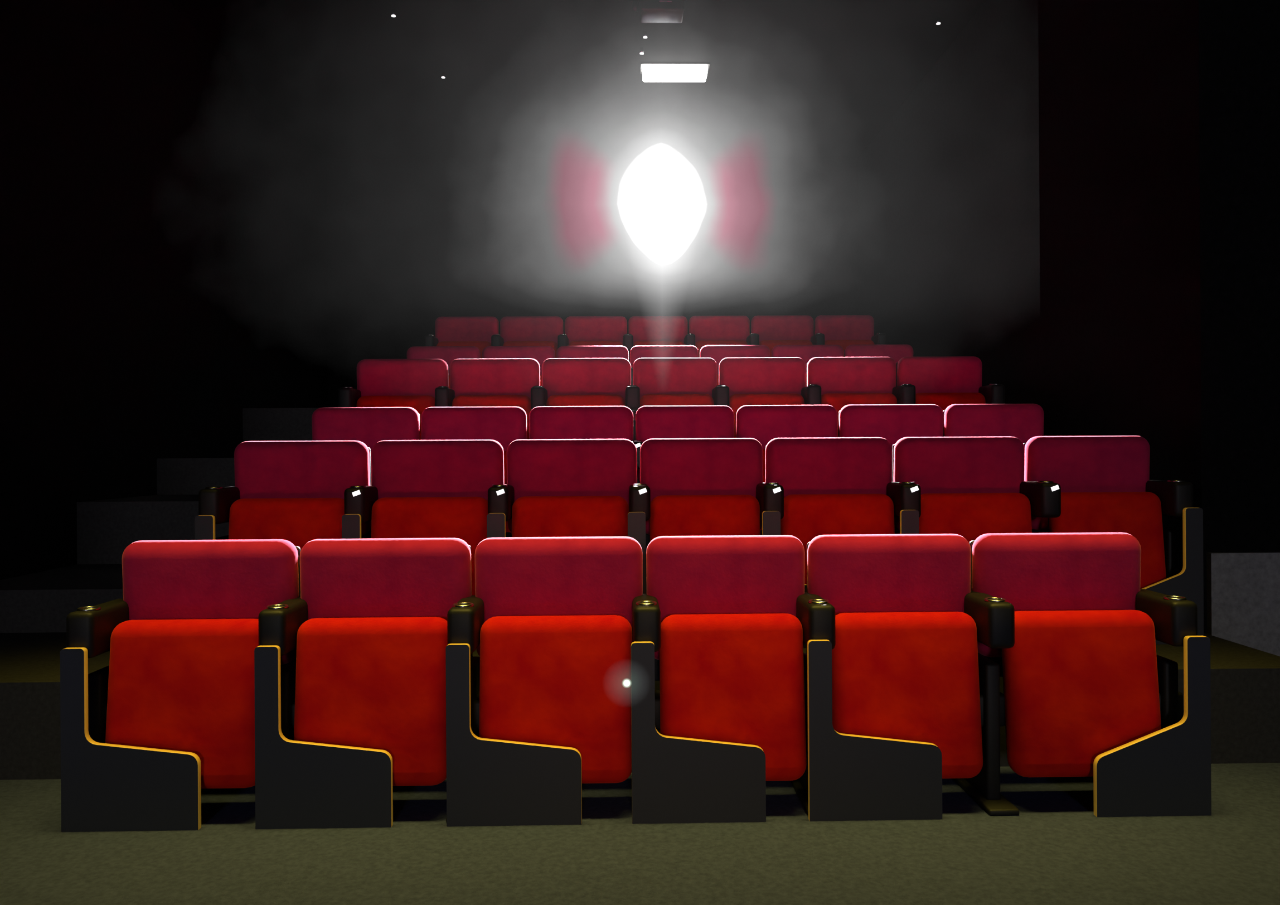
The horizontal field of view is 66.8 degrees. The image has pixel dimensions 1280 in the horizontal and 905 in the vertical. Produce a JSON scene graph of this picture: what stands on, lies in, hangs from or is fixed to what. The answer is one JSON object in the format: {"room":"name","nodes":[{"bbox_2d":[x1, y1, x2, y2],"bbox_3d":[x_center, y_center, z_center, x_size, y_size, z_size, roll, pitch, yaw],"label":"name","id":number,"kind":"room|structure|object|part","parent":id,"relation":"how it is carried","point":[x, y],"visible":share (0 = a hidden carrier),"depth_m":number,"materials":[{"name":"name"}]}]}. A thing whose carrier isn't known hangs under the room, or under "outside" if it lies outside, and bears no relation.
{"room":"movie theater","nodes":[
{"label":"movie theater","id":0,"kind":"room"},
{"bbox_2d":[0,0,327,579],"bbox_3d":[-3.325,-0.989,4.431,0.120,4.400,12.440,0,0,-1],"label":"wall","id":1,"kind":"structure","parent":0,"point":[163,222],"depth_m":6.33,"materials":[{"name":"black paint"}]},
{"bbox_2d":[167,0,986,158],"bbox_3d":[0.045,-3.270,4.502,6.890,0.120,12.440,0,0,-1],"label":"ceiling","id":2,"kind":"structure","parent":0,"point":[524,79],"depth_m":8.16,"materials":[{"name":"black"}]},
{"bbox_2d":[391,9,395,17],"bbox_3d":[-1.783,-3.176,7.015,0.032,0.045,0.032,0,0,-1],"label":"sprinkler","id":3,"kind":"object","parent":2,"relation":"attached to","point":[393,15],"visible":1,"depth_m":7.01,"materials":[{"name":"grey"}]},
{"bbox_2d":[441,71,444,78],"bbox_3d":[-1.657,-3.177,8.168,0.032,0.045,0.032,0,0,-1],"label":"sprinkler","id":4,"kind":"object","parent":2,"relation":"attached to","point":[442,73],"visible":1,"depth_m":8.16,"materials":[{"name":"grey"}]},
{"bbox_2d":[639,47,643,54],"bbox_3d":[0.013,-3.188,7.702,0.032,0.045,0.032,0,0,-1],"label":"sprinkler","id":5,"kind":"object","parent":2,"relation":"attached to","point":[641,48],"visible":1,"depth_m":7.69,"materials":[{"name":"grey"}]},
{"bbox_2d":[643,31,647,38],"bbox_3d":[0.039,-3.188,7.403,0.032,0.045,0.032,0,0,-1],"label":"sprinkler","id":6,"kind":"object","parent":2,"relation":"attached to","point":[645,36],"visible":1,"depth_m":7.39,"materials":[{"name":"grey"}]},
{"bbox_2d":[640,62,709,81],"bbox_3d":[0.290,-3.167,8.098,0.570,0.090,0.210,0,0,-1],"label":"ceiling light","id":7,"kind":"object","parent":2,"relation":"attached to","point":[651,72],"depth_m":8.02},
{"bbox_2d":[936,17,940,25],"bbox_3d":[2.214,-3.202,7.198,0.032,0.045,0.032,0,0,-1],"label":"sprinkler","id":8,"kind":"object","parent":2,"relation":"attached to","point":[938,22],"visible":1,"depth_m":7.19,"materials":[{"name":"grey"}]},
{"bbox_2d":[326,158,858,407],"bbox_3d":[-0.070,-1.010,10.661,6.650,4.400,0.120,0,0,-1],"label":"wall","id":9,"kind":"structure","parent":0,"point":[411,243],"depth_m":10.59,"materials":[{"name":"grey paint"}]},
{"bbox_2d":[633,182,691,222],"bbox_3d":[0.247,-2.722,10.529,0.620,0.420,0.158,0,0,-1],"label":"window","id":10,"kind":"structure","parent":9,"relation":"in","point":[653,202],"depth_m":10.55,"materials":[{"name":"white glass"}]},
{"bbox_2d":[0,762,1279,904],"bbox_3d":[0.074,1.250,4.502,6.890,0.120,12.440,0,0,-1],"label":"floor","id":11,"kind":"structure","parent":0,"point":[1056,851],"depth_m":2.86,"materials":[{"name":"green carpet"}]},
{"bbox_2d":[60,532,1211,831],"bbox_3d":[-0.004,0.743,3.320,3.703,0.895,0.421,0,0,-1],"label":"row of seats","id":12,"kind":"object","parent":11,"relation":"on","point":[328,676],"visible":1,"depth_m":3.18,"materials":[{"name":"red fabric"}]},
{"bbox_2d":[0,632,1279,779],"bbox_3d":[-0.407,1.014,7.103,5.800,0.358,6.980,0,0,-1],"label":"platform","id":13,"kind":"object","parent":11,"relation":"on","point":[1245,680],"depth_m":3.67,"materials":[{"name":"carpet"}]},
{"bbox_2d":[0,563,123,632],"bbox_3d":[-0.420,0.734,7.613,5.800,0.202,5.960,0,0,-1],"label":"platform","id":14,"kind":"object","parent":13,"relation":"on","point":[42,601],"depth_m":4.59,"materials":[{"name":"carpet"}]},
{"bbox_2d":[76,494,646,564],"bbox_3d":[-0.433,0.452,8.153,5.800,0.362,4.880,0,0,-1],"label":"platform","id":15,"kind":"object","parent":14,"relation":"on","point":[105,528],"visible":0.14,"depth_m":5.66,"materials":[{"name":"carpet"}]},
{"bbox_2d":[156,457,234,494],"bbox_3d":[-0.445,0.147,8.643,5.800,0.248,3.900,0,0,-1],"label":"platform","id":16,"kind":"object","parent":15,"relation":"on","point":[174,476],"visible":0.14,"depth_m":6.64,"materials":[{"name":"carpet"}]},
{"bbox_2d":[242,407,319,442],"bbox_3d":[-0.463,-0.183,9.402,5.800,0.413,2.380,0,0,-1],"label":"platform","id":17,"kind":"object","parent":16,"relation":"on","point":[259,424],"visible":0.14,"depth_m":8.16,"materials":[{"name":"carpet"}]},
{"bbox_2d":[424,314,886,363],"bbox_3d":[0.150,-0.842,9.075,4.273,0.895,0.400,0,0,-1],"label":"row of seats","id":18,"kind":"object","parent":17,"relation":"on","point":[843,330],"visible":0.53,"depth_m":9.09,"materials":[{"name":"red fabric"}]},
{"bbox_2d":[406,344,913,420],"bbox_3d":[0.179,-0.429,7.856,4.273,0.895,0.400,0,0,-1],"label":"row of seats","id":19,"kind":"object","parent":16,"relation":"on","point":[806,352],"visible":0.16,"depth_m":7.88,"materials":[{"name":"red fabric"}]},
{"bbox_2d":[337,356,1005,440],"bbox_3d":[0.212,-0.181,6.350,4.273,0.895,0.400,0,0,-1],"label":"row of seats","id":20,"kind":"object","parent":15,"relation":"on","point":[420,384],"visible":0.42,"depth_m":6.36,"materials":[{"name":"red fabric"}]},
{"bbox_2d":[311,403,1044,532],"bbox_3d":[0.234,0.181,5.416,4.273,0.895,0.400,0,0,-1],"label":"row of seats","id":21,"kind":"object","parent":14,"relation":"on","point":[369,426],"visible":0.14,"depth_m":5.45,"materials":[{"name":"red fabric"}]},
{"bbox_3d":[-0.013,-0.038,5.214,0.036,0.028,0.003,0,0,-1],"label":"plate","id":22,"kind":"part","parent":21,"relation":"part of","materials":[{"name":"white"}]},
{"bbox_2d":[195,435,1203,647],"bbox_3d":[0.261,0.383,4.306,4.278,0.895,0.421,0,0,-1],"label":"row of seats","id":23,"kind":"object","parent":13,"relation":"on","point":[299,493],"visible":0.61,"depth_m":4.30,"materials":[{"name":"red fabric"}]},
{"bbox_3d":[-1.196,0.172,4.089,0.036,0.028,0.003,0,0,-1],"label":"plate","id":24,"kind":"part","parent":23,"relation":"part of","materials":[{"name":"white"}]},
{"bbox_3d":[-0.590,0.168,4.102,0.036,0.028,0.003,0,0,-1],"label":"plate","id":25,"kind":"part","parent":23,"relation":"part of","materials":[{"name":"white"}]},
{"bbox_3d":[0.012,0.164,4.115,0.036,0.028,0.003,0,0,-1],"label":"plate","id":26,"kind":"part","parent":23,"relation":"part of","materials":[{"name":"white"}]},
{"bbox_3d":[0.583,0.160,4.127,0.036,0.028,0.003,0,0,-1],"label":"plate","id":27,"kind":"part","parent":23,"relation":"part of","materials":[{"name":"white"}]},
{"bbox_3d":[1.172,0.156,4.139,0.036,0.028,0.003,0,0,-1],"label":"plate","id":28,"kind":"part","parent":23,"relation":"part of","materials":[{"name":"white"}]},
{"bbox_3d":[1.776,0.152,4.152,0.036,0.028,0.003,0,0,-1],"label":"plate","id":29,"kind":"part","parent":23,"relation":"part of","materials":[{"name":"white"}]},
{"bbox_2d":[632,0,684,22],"bbox_3d":[0.126,-3.146,6.852,0.360,0.130,0.225,0,0,-1],"label":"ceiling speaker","id":30,"kind":"object","parent":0,"point":[651,11],"depth_m":6.79},
{"bbox_2d":[857,0,1279,633],"bbox_3d":[2.896,-1.029,7.532,0.850,4.400,6.260,0,0,-1],"label":"wall","id":31,"kind":"structure","parent":0,"point":[1078,200],"depth_m":5.17,"materials":[{"name":"black paint"}]},
{"bbox_2d":[1206,551,1279,656],"bbox_3d":[2.984,0.811,4.386,0.830,0.720,0.035,0,0,-1],"label":"wainscot","id":32,"kind":"structure","parent":31,"relation":"attached to","point":[1243,588],"depth_m":4.36,"materials":[{"name":"grey fabric"}]}
]}

